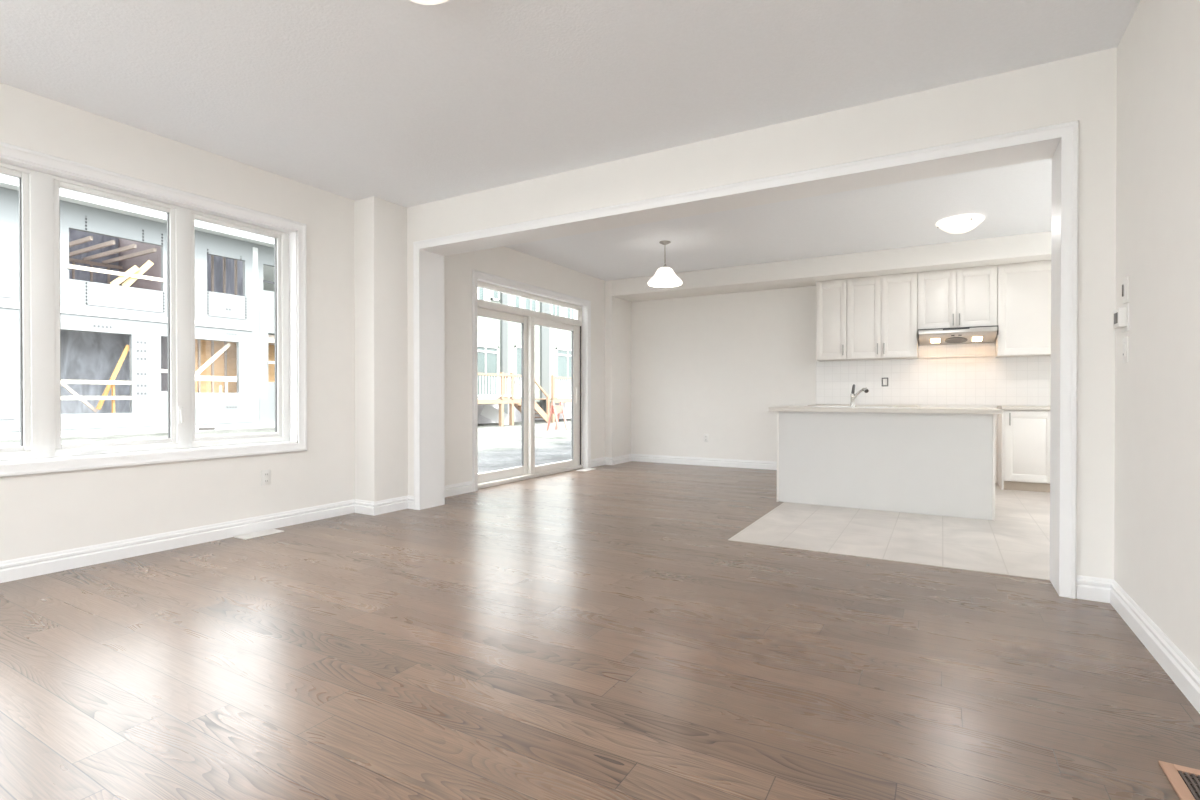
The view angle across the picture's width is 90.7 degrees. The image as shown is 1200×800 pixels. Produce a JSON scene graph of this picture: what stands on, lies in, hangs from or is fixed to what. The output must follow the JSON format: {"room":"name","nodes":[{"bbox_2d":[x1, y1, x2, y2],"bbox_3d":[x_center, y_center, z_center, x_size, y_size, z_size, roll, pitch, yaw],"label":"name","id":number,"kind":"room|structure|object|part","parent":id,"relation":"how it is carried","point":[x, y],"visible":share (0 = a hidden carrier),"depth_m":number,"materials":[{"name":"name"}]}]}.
{"room":"empty living room","nodes":[
{"label":"empty living room","id":0,"kind":"room"},
{"bbox_2d":[0,83,354,560],"bbox_3d":[-3.805,-0.364,2.558,0.200,2.740,7.030,0,0,30],"label":"wall","id":1,"kind":"structure","parent":0,"point":[45,513],"depth_m":4.13,"materials":[{"name":"beige paint"}]},
{"bbox_2d":[0,142,306,476],"bbox_3d":[-3.091,-0.497,3.767,0.226,1.836,2.510,0,0,30],"label":"window","id":2,"kind":"structure","parent":1,"relation":"in","point":[41,176],"depth_m":3.90,"materials":[{"name":"white paint"}]},
{"bbox_3d":[-3.472,-0.505,3.177,0.046,1.611,0.625,0,0,30],"label":"sash","id":3,"kind":"part","parent":2,"relation":"part of","materials":[{"name":"white plastic"}]},
{"bbox_3d":[-3.127,0.308,3.670,0.041,0.022,0.126,0,0,30],"label":"crank handle","id":4,"kind":"part","parent":2,"relation":"part of","materials":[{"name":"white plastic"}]},
{"bbox_3d":[-3.103,-0.509,3.816,0.046,1.611,0.655,0,0,30],"label":"sash","id":5,"kind":"part","parent":2,"relation":"part of","materials":[{"name":"white plastic"}]},
{"bbox_3d":[-2.886,0.106,4.092,0.034,0.120,0.030,0,0,30],"label":"lock lever","id":6,"kind":"part","parent":2,"relation":"part of","materials":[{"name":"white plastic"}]},
{"bbox_3d":[-2.729,-0.513,4.464,0.046,1.611,0.670,0,0,30],"label":"sash","id":7,"kind":"part","parent":2,"relation":"part of","materials":[{"name":"white plastic"}]},
{"bbox_2d":[0,495,413,582],"bbox_3d":[-3.574,0.950,2.422,0.345,0.115,7.010,0,0,30],"label":"baseboard","id":8,"kind":"structure","parent":1,"relation":"attached to","point":[36,565],"depth_m":4.00,"materials":[{"name":"white paint"}]},
{"bbox_2d":[261,470,270,485],"bbox_3d":[-2.549,0.593,4.530,0.008,0.116,0.072,0,0,30],"label":"wall outlet","id":9,"kind":"object","parent":1,"relation":"attached to","point":[265,474],"visible":1,"depth_m":4.52,"materials":[{"name":"white plastic"}]},
{"bbox_2d":[354,196,407,501],"bbox_3d":[-1.961,-0.383,5.321,0.270,2.740,0.380,0,0,30],"label":"wall column","id":10,"kind":"structure","parent":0,"point":[380,225],"depth_m":5.19,"materials":[{"name":"beige paint"}]},
{"bbox_2d":[444,246,604,485],"bbox_3d":[-0.720,-0.399,7.670,0.200,2.740,4.390,0,0,30],"label":"wall","id":11,"kind":"structure","parent":0,"point":[505,262],"depth_m":6.33,"materials":[{"name":"beige paint"}]},
{"bbox_2d":[445,481,473,496],"bbox_3d":[-1.542,0.925,6.038,0.018,0.115,0.725,0,0,30],"label":"baseboard","id":12,"kind":"structure","parent":11,"relation":"attached to","point":[465,487],"depth_m":6.16,"materials":[{"name":"white paint"}]},
{"bbox_2d":[472,270,590,491],"bbox_3d":[-0.840,-0.215,7.452,0.241,2.375,2.440,0,0,30],"label":"door","id":13,"kind":"structure","parent":11,"relation":"in","point":[580,326],"depth_m":7.41,"materials":[{"name":"white paint"}]},
{"bbox_3d":[-1.171,-0.053,7.006,0.045,1.967,1.095,0,0,30],"label":"panel","id":14,"kind":"part","parent":13,"relation":"part of","materials":[{"name":"clear glass"}]},
{"bbox_3d":[-0.867,-1.197,7.461,0.060,0.170,2.200,0,0,30],"label":"transom sash","id":15,"kind":"part","parent":13,"relation":"part of","materials":[{"name":"clear glass"}]},
{"bbox_3d":[-0.592,-0.059,7.899,0.045,1.967,1.160,0,0,30],"label":"panel","id":16,"kind":"part","parent":13,"relation":"part of","materials":[{"name":"clear glass"}]},
{"bbox_3d":[-0.327,-0.063,8.289,0.025,0.220,0.030,0,0,30],"label":"handle","id":17,"kind":"part","parent":13,"relation":"part of","materials":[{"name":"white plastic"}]},
{"bbox_2d":[0,0,1139,280],"bbox_3d":[0.472,-1.795,2.706,7.700,0.120,11.980,0,0,30],"label":"ceiling","id":18,"kind":"structure","parent":0,"point":[405,103],"depth_m":3.27,"materials":[{"name":"paint"}]},
{"bbox_2d":[410,0,448,4],"bbox_3d":[-0.712,-1.673,2.367,0.366,0.120,0.366,0,0,30],"label":"ceiling light","id":19,"kind":"object","parent":18,"relation":"attached to","point":[424,2],"visible":1,"depth_m":2.43,"materials":[{"name":"white plastic"}]},
{"bbox_2d":[647,241,682,286],"bbox_3d":[0.725,-1.525,6.615,0.391,0.473,0.391,0,0,30],"label":"pendant light","id":20,"kind":"object","parent":18,"relation":"hanging from","point":[664,276],"visible":1,"depth_m":6.54,"materials":[{"name":"white glass"}]},
{"bbox_3d":[0.725,-1.383,6.616,0.391,0.188,0.391,0,0,30],"label":"lamp shade","id":21,"kind":"part","parent":20,"relation":"part of","materials":[{"name":"white glass"}]},
{"bbox_2d":[936,215,984,233],"bbox_3d":[3.511,-1.691,5.790,0.412,0.130,0.412,0,0,30],"label":"ceiling light","id":22,"kind":"object","parent":18,"relation":"attached to","point":[965,223],"visible":1,"depth_m":5.69,"materials":[{"name":"white plastic"}]},
{"bbox_2d":[0,461,1199,799],"bbox_3d":[0.438,1.073,2.716,7.550,0.143,11.730,0,0,30],"label":"floor","id":23,"kind":"structure","parent":0,"point":[600,633],"depth_m":2.29,"materials":[{"name":"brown wood"}]},
{"bbox_2d":[234,529,283,539],"bbox_3d":[-2.513,0.990,4.379,0.145,0.008,0.290,0,0,30],"label":"floor vent","id":24,"kind":"object","parent":23,"relation":"in","point":[270,531],"visible":1,"depth_m":4.36,"materials":[{"name":"white metal"}]},
{"bbox_2d":[576,468,594,470],"bbox_3d":[-0.189,0.963,8.204,0.145,0.008,0.290,0,0,30],"label":"floor vent","id":25,"kind":"object","parent":23,"relation":"in","point":[585,469],"visible":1,"depth_m":8.20,"materials":[{"name":"white metal"}]},
{"bbox_2d":[777,411,994,520],"bbox_3d":[2.670,0.547,5.639,1.760,0.875,0.810,0,0,30],"label":"kitchen island","id":26,"kind":"object","parent":23,"relation":"on","point":[940,464],"visible":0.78,"depth_m":5.24,"materials":[{"name":"white paint"}]},
{"bbox_3d":[1.916,0.544,6.074,0.018,0.875,0.810,0,0,30],"label":"panel","id":27,"kind":"part","parent":26,"relation":"part of","materials":[{"name":"white paint"}]},
{"bbox_2d":[768,406,1002,413],"bbox_3d":[2.655,0.090,5.630,1.870,0.037,0.895,0,0,30],"label":"island countertop","id":28,"kind":"structure","parent":26,"relation":"on","point":[953,410],"depth_m":5.22,"materials":[{"name":"stone"}]},
{"bbox_2d":[811,406,892,407],"bbox_3d":[2.529,0.167,5.931,0.746,0.202,0.356,0,0,30],"label":"sink","id":29,"kind":"object","parent":28,"relation":"in","point":[811,406],"visible":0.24,"depth_m":6.08,"materials":[{"name":"metal"}]},
{"bbox_2d":[850,384,868,406],"bbox_3d":[2.479,-0.040,5.674,0.056,0.222,0.204,0,0,-26],"label":"faucet","id":30,"kind":"object","parent":28,"relation":"on","point":[853,395],"visible":0.95,"depth_m":5.72,"materials":[{"name":"silver metal"}]},
{"bbox_3d":[2.482,-0.062,5.693,0.030,0.101,0.116,0,0,-34],"label":"spout","id":31,"kind":"part","parent":30,"relation":"part of","materials":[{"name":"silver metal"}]},
{"bbox_3d":[3.425,0.548,5.203,0.018,0.872,0.810,0,0,30],"label":"panel","id":32,"kind":"part","parent":26,"relation":"part of","materials":[{"name":"white paint"}]},
{"bbox_2d":[997,410,1050,491],"bbox_3d":[4.900,0.541,6.433,0.940,0.872,0.623,0,0,30],"label":"base cabinet","id":33,"kind":"object","parent":23,"relation":"on","point":[1023,447],"visible":0.48,"depth_m":6.34,"materials":[{"name":"white paint"}]},
{"bbox_3d":[4.510,0.539,6.680,0.018,0.872,0.585,0,0,30],"label":"panel","id":34,"kind":"part","parent":33,"relation":"part of","materials":[{"name":"white paint"}]},
{"bbox_2d":[997,406,1050,409],"bbox_3d":[4.910,0.086,6.429,0.965,0.036,0.614,0,0,30],"label":"countertop","id":35,"kind":"structure","parent":33,"relation":"on","point":[998,407],"depth_m":6.30,"materials":[{"name":"stone"}]},
{"bbox_2d":[1159,761,1199,799],"bbox_3d":[1.547,1.009,1.461,0.175,0.008,0.345,0,0,30],"label":"floor vent","id":36,"kind":"object","parent":23,"relation":"in","point":[1185,781],"visible":1,"depth_m":1.57,"materials":[{"name":"brown wood"}]},
{"bbox_3d":[3.272,0.534,7.372,1.190,0.872,0.623,0,0,30],"label":"base cabinet","id":37,"kind":"object","parent":23,"relation":"on","visible":0},
{"bbox_2d":[808,404,918,406],"bbox_3d":[3.271,0.079,7.375,1.210,0.036,0.614,0,0,30],"label":"countertop","id":38,"kind":"structure","parent":37,"relation":"on","point":[814,404],"depth_m":7.08,"materials":[{"name":"stone"}]},
{"bbox_2d":[605,280,630,456],"bbox_3d":[0.280,-0.408,9.102,0.140,2.740,0.650,0,0,30],"label":"wall","id":39,"kind":"structure","parent":0,"point":[617,310],"depth_m":8.93,"materials":[{"name":"beige paint"}]},
{"bbox_2d":[407,47,1116,578],"bbox_3d":[1.120,-0.373,3.912,7.375,2.740,0.280,0,0,30],"label":"wall","id":40,"kind":"structure","parent":0,"point":[1083,88],"depth_m":3.26,"materials":[{"name":"beige paint"}]},
{"bbox_2d":[413,120,1078,598],"bbox_3d":[0.442,-0.211,4.304,4.720,2.410,0.332,0,0,30],"label":"trim","id":41,"kind":"structure","parent":40,"relation":"attached to","point":[1058,142],"depth_m":3.56,"materials":[{"name":"white paint"}]},
{"bbox_3d":[0.519,-0.212,4.437,4.720,2.410,0.026,0,0,30],"label":"casing","id":42,"kind":"part","parent":41,"relation":"part of","materials":[{"name":"white paint"}]},
{"bbox_2d":[631,286,1008,482],"bbox_3d":[3.440,-0.399,7.716,7.360,2.740,0.150,0,0,30],"label":"wall","id":43,"kind":"structure","parent":0,"point":[714,366],"depth_m":8.60,"materials":[{"name":"beige paint"}]},
{"bbox_2d":[591,454,776,469],"bbox_3d":[1.372,0.910,8.212,2.890,0.115,1.075,0,0,30],"label":"baseboard","id":44,"kind":"structure","parent":43,"relation":"attached to","point":[754,464],"depth_m":8.77,"materials":[{"name":"white paint"}]},
{"bbox_2d":[704,434,707,441],"bbox_3d":[1.556,0.559,8.719,0.072,0.116,0.008,0,0,30],"label":"wall outlet","id":45,"kind":"object","parent":43,"relation":"attached to","point":[705,435],"visible":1,"depth_m":8.72,"materials":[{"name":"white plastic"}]},
{"bbox_2d":[816,279,847,360],"bbox_3d":[3.009,-1.021,7.667,0.368,1.011,0.358,0,0,30],"label":"upper cabinet","id":46,"kind":"object","parent":43,"relation":"attached to","point":[831,295],"visible":0.98,"depth_m":7.55,"materials":[{"name":"white paint"}]},
{"bbox_2d":[847,272,917,359],"bbox_3d":[3.509,-1.019,7.378,0.782,1.011,0.358,0,0,30],"label":"upper cabinet","id":47,"kind":"object","parent":43,"relation":"attached to","point":[882,311],"visible":0.99,"depth_m":7.25,"materials":[{"name":"white paint"}]},
{"bbox_3d":[3.272,-1.007,7.359,0.387,0.980,0.019,0,0,30],"label":"door","id":48,"kind":"part","parent":47,"relation":"part of","materials":[{"name":"white paint"}]},
{"bbox_3d":[3.610,-1.005,7.164,0.386,0.980,0.019,0,0,30],"label":"door","id":49,"kind":"part","parent":47,"relation":"part of","materials":[{"name":"white paint"}]},
{"bbox_2d":[816,342,1050,405],"bbox_3d":[4.349,-0.311,7.100,3.370,0.747,0.008,0,0,30],"label":"backsplash","id":50,"kind":"structure","parent":43,"relation":"attached to","point":[949,374],"depth_m":7.20,"materials":[{"name":"white tile"}]},
{"bbox_2d":[882,378,887,385],"bbox_3d":[3.611,-0.228,7.517,0.076,0.110,0.009,0,0,30],"label":"wall outlet","id":51,"kind":"object","parent":50,"relation":"attached to","point":[884,380],"visible":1,"depth_m":7.51,"materials":[{"name":"grey plastic"}]},
{"bbox_2d":[917,265,996,330],"bbox_3d":[4.192,-1.173,6.983,0.792,0.698,0.358,0,0,30],"label":"upper cabinet","id":52,"kind":"object","parent":43,"relation":"attached to","point":[961,297],"visible":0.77,"depth_m":6.85,"materials":[{"name":"white paint"}]},
{"bbox_3d":[3.954,-1.160,6.964,0.392,0.667,0.019,0,0,30],"label":"door","id":53,"kind":"part","parent":52,"relation":"part of","materials":[{"name":"white paint"}]},
{"bbox_3d":[4.296,-1.159,6.766,0.391,0.667,0.019,0,0,30],"label":"door","id":54,"kind":"part","parent":52,"relation":"part of","materials":[{"name":"white paint"}]},
{"bbox_2d":[918,325,997,344],"bbox_3d":[4.156,-0.746,6.916,0.780,0.154,0.476,0,0,30],"label":"range hood","id":55,"kind":"object","parent":43,"relation":"attached to","point":[977,334],"visible":1,"depth_m":6.82,"materials":[{"name":"metal"}]},
{"bbox_2d":[931,339,939,342],"bbox_3d":[3.987,-0.704,7.050,0.095,0.036,0.168,0,0,30],"label":"lamp","id":56,"kind":"object","parent":55,"relation":"attached to","point":[932,340],"depth_m":7.04,"materials":[{"name":"white"}]},
{"bbox_2d":[945,337,967,342],"bbox_3d":[4.173,-0.700,6.952,0.230,0.053,0.258,0,0,30],"label":"fan grille","id":57,"kind":"object","parent":55,"relation":"attached to","point":[947,339],"depth_m":6.93,"materials":[{"name":"grey plastic"}]},
{"bbox_2d":[972,337,981,340],"bbox_3d":[4.350,-0.702,6.840,0.095,0.036,0.168,0,0,30],"label":"lamp","id":58,"kind":"object","parent":55,"relation":"attached to","point":[973,338],"depth_m":6.83,"materials":[{"name":"white"}]},
{"bbox_2d":[995,260,1050,356],"bbox_3d":[4.868,-1.007,6.593,0.766,1.024,0.358,0,0,30],"label":"upper cabinet","id":59,"kind":"object","parent":43,"relation":"attached to","point":[1023,289],"visible":0.47,"depth_m":6.55,"materials":[{"name":"white paint"}]},
{"bbox_2d":[612,231,1050,301],"bbox_3d":[3.339,-1.646,7.322,6.950,0.240,0.640,0,0,30],"label":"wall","id":60,"kind":"structure","parent":0,"point":[1032,247],"depth_m":7.21,"materials":[{"name":"beige paint"}]},
{"bbox_2d":[1114,0,1199,670],"bbox_3d":[0.852,-0.345,-0.142,0.140,2.740,7.010,0,0,30],"label":"wall","id":61,"kind":"structure","parent":0,"point":[1157,479],"depth_m":2.31,"materials":[{"name":"beige paint"}]},
{"bbox_2d":[1113,303,1128,332],"bbox_3d":[2.428,-0.380,2.764,0.038,0.124,0.110,0,0,30],"label":"thermostat","id":62,"kind":"object","parent":61,"relation":"attached to","point":[1121,315],"visible":1,"depth_m":2.73,"materials":[{"name":"white plastic"}]},
{"bbox_3d":[2.441,-0.380,2.757,0.007,0.124,0.110,0,0,30],"label":"plate","id":63,"kind":"part","parent":62,"relation":"part of","materials":[{"name":"white plastic"}]},
{"bbox_2d":[1122,276,1128,303],"bbox_3d":[2.438,-0.510,2.752,0.010,0.120,0.077,0,0,30],"label":"wall control","id":64,"kind":"object","parent":61,"relation":"attached to","point":[1125,287],"visible":1,"depth_m":2.74,"materials":[{"name":"white plastic"}]},
{"bbox_2d":[1123,336,1128,362],"bbox_3d":[2.434,-0.233,2.750,0.012,0.120,0.076,0,0,30],"label":"light switch","id":65,"kind":"object","parent":61,"relation":"attached to","point":[1125,339],"visible":1,"depth_m":2.74,"materials":[{"name":"white plastic"}]},
{"bbox_2d":[1076,575,1199,713],"bbox_3d":[0.728,0.966,-0.061,0.148,0.115,7.010,0,0,30],"label":"baseboard","id":66,"kind":"structure","parent":61,"relation":"attached to","point":[1178,667],"depth_m":2.40,"materials":[{"name":"white paint"}]},
{"label":"outside","id":67,"kind":"structure","parent":0,"visible":0},
{"bbox_2d":[0,418,570,472],"bbox_3d":[-0.490,1.135,29.159,110.000,0.300,130.000,0,0,30],"label":"ground","id":68,"kind":"structure","parent":67,"point":[499,447],"depth_m":15.77,"materials":[{"name":"white snow"}]},
{"bbox_2d":[0,174,274,439],"bbox_3d":[-22.609,-3.658,13.375,9.840,9.500,28.600,0,0,30],"label":"house","id":69,"kind":"structure","parent":68,"relation":"on","point":[114,376],"depth_m":19.09,"materials":[{"name":"white"}]},
{"bbox_3d":[-18.593,-4.778,19.363,0.100,0.100,5.000,0,0,30],"label":"plate","id":70,"kind":"part","parent":69,"relation":"part of","materials":[{"name":"white wood"}]},
{"bbox_2d":[198,427,214,429],"bbox_3d":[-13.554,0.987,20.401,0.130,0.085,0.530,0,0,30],"label":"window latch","id":71,"kind":"object","parent":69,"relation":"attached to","point":[199,428],"depth_m":20.36,"materials":[{"name":"white metal"}]},
{"bbox_2d":[263,265,573,423],"bbox_3d":[-3.661,-3.946,36.613,9.220,9.760,30.200,0,0,30],"label":"house","id":72,"kind":"structure","parent":68,"relation":"on","point":[499,341],"depth_m":27.26,"materials":[{"name":"grey"}]},
{"bbox_3d":[-5.176,-4.547,24.984,0.020,1.760,0.910,0,0,30],"label":"pane","id":73,"kind":"part","parent":72,"relation":"part of","materials":[{"name":"glass"}]},
{"bbox_3d":[-5.009,-1.174,25.297,0.020,2.310,1.980,0,0,30],"label":"pane","id":74,"kind":"part","parent":72,"relation":"part of","materials":[{"name":"glass"}]},
{"bbox_3d":[-4.601,-4.853,25.978,0.020,0.960,0.510,0,0,30],"label":"pane","id":75,"kind":"part","parent":72,"relation":"part of","materials":[{"name":"clear glass"}]},
{"bbox_3d":[-3.839,-4.612,27.300,0.020,1.660,0.460,0,0,30],"label":"pane","id":76,"kind":"part","parent":72,"relation":"part of","materials":[{"name":"glass"}]},
{"bbox_3d":[-3.626,-1.635,27.689,0.020,1.700,1.110,0,0,30],"label":"pane","id":77,"kind":"part","parent":72,"relation":"part of","materials":[{"name":"glass"}]},
{"bbox_3d":[-3.326,-4.619,28.188,0.020,1.460,1.010,0,0,30],"label":"pane","id":78,"kind":"part","parent":72,"relation":"part of","materials":[{"name":"glass"}]},
{"bbox_3d":[-2.264,-4.731,30.027,0.020,1.460,0.760,0,0,30],"label":"pane","id":79,"kind":"part","parent":72,"relation":"part of","materials":[{"name":"glass"}]},
{"bbox_3d":[-1.664,-1.353,31.090,0.020,2.590,2.260,0,0,30],"label":"pane","id":80,"kind":"part","parent":72,"relation":"part of","materials":[{"name":"clear glass"}]},
{"bbox_3d":[-1.564,-4.739,31.240,0.020,1.460,0.960,0,0,30],"label":"pane","id":81,"kind":"part","parent":72,"relation":"part of","materials":[{"name":"clear glass"}]},
{"bbox_2d":[478,372,549,425],"bbox_3d":[-4.492,0.047,24.030,1.930,2.274,5.928,0,0,30],"label":"deck","id":82,"kind":"object","parent":68,"relation":"on","point":[496,415],"visible":0.5,"depth_m":23.80,"materials":[{"name":"beige wood"}]},
{"bbox_3d":[-4.153,0.659,24.111,1.441,1.049,0.050,0,0,-25],"label":"brace panel","id":83,"kind":"part","parent":82,"relation":"part of","materials":[{"name":"grey"}]},
{"bbox_3d":[-4.040,-0.978,22.996,0.100,0.090,4.600,0,0,30],"label":"rail","id":84,"kind":"part","parent":82,"relation":"part of","materials":[{"name":"beige wood"}]},
{"bbox_3d":[-4.040,-0.163,23.001,0.060,0.060,4.600,0,0,30],"label":"rail","id":85,"kind":"part","parent":82,"relation":"part of","materials":[{"name":"beige wood"}]},
{"bbox_3d":[-3.883,0.585,23.320,0.140,0.880,0.140,0,0,30],"label":"support post","id":86,"kind":"part","parent":82,"relation":"part of","materials":[{"name":"beige wood"}]},
{"bbox_3d":[-3.865,-0.560,23.302,0.120,1.050,0.120,0,0,30],"label":"rail post","id":87,"kind":"part","parent":82,"relation":"part of","materials":[{"name":"beige wood"}]},
{"bbox_3d":[-3.558,0.581,23.882,0.140,0.880,0.140,0,0,30],"label":"support post","id":88,"kind":"part","parent":82,"relation":"part of","materials":[{"name":"beige wood"}]},
{"bbox_3d":[-3.540,-0.564,23.865,0.120,1.050,0.120,0,0,30],"label":"rail post","id":89,"kind":"part","parent":82,"relation":"part of","materials":[{"name":"beige wood"}]},
{"bbox_3d":[-2.590,-0.565,25.510,0.060,0.935,1.247,0,0,30],"label":"stair rail","id":90,"kind":"part","parent":82,"relation":"part of","materials":[{"name":"beige wood"}]},
{"bbox_3d":[-2.285,0.401,26.045,0.100,1.210,0.100,0,0,30],"label":"stair post","id":91,"kind":"part","parent":82,"relation":"part of","materials":[{"name":"beige wood"}]},
{"bbox_2d":[535,375,570,422],"bbox_3d":[-1.842,-0.066,28.620,1.930,2.110,4.270,0,0,30],"label":"deck","id":92,"kind":"object","parent":68,"relation":"on","point":[553,378],"visible":0.3,"depth_m":26.67,"materials":[{"name":"beige wood"}]},
{"bbox_3d":[-2.108,0.564,26.394,0.140,0.880,0.140,0,0,30],"label":"support post","id":93,"kind":"part","parent":92,"relation":"part of","materials":[{"name":"beige wood"}]},
{"bbox_3d":[-2.090,-0.581,26.376,0.120,1.050,0.120,0,0,30],"label":"rail post","id":94,"kind":"part","parent":92,"relation":"part of","materials":[{"name":"beige wood"}]},
{"bbox_3d":[-1.053,-1.013,28.170,0.100,0.090,4.250,0,0,30],"label":"rail","id":95,"kind":"part","parent":92,"relation":"part of","materials":[{"name":"beige wood"}]},
{"bbox_2d":[546,402,567,430],"bbox_3d":[-1.474,0.554,20.451,0.509,0.987,0.590,0,0,30],"label":"barricade","id":96,"kind":"object","parent":68,"relation":"on","point":[555,409],"visible":0.96,"depth_m":20.33,"materials":[{"name":"plastic"}]},
{"bbox_3d":[-1.703,0.555,20.294,0.269,0.987,0.090,0,0,30],"label":"leg","id":97,"kind":"part","parent":96,"relation":"part of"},
{"bbox_3d":[-1.495,0.556,20.174,0.269,0.987,0.090,0,0,30],"label":"leg","id":98,"kind":"part","parent":96,"relation":"part of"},
{"bbox_3d":[-1.245,0.553,20.607,0.269,0.987,0.090,0,0,30],"label":"leg","id":99,"kind":"part","parent":96,"relation":"part of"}
]}

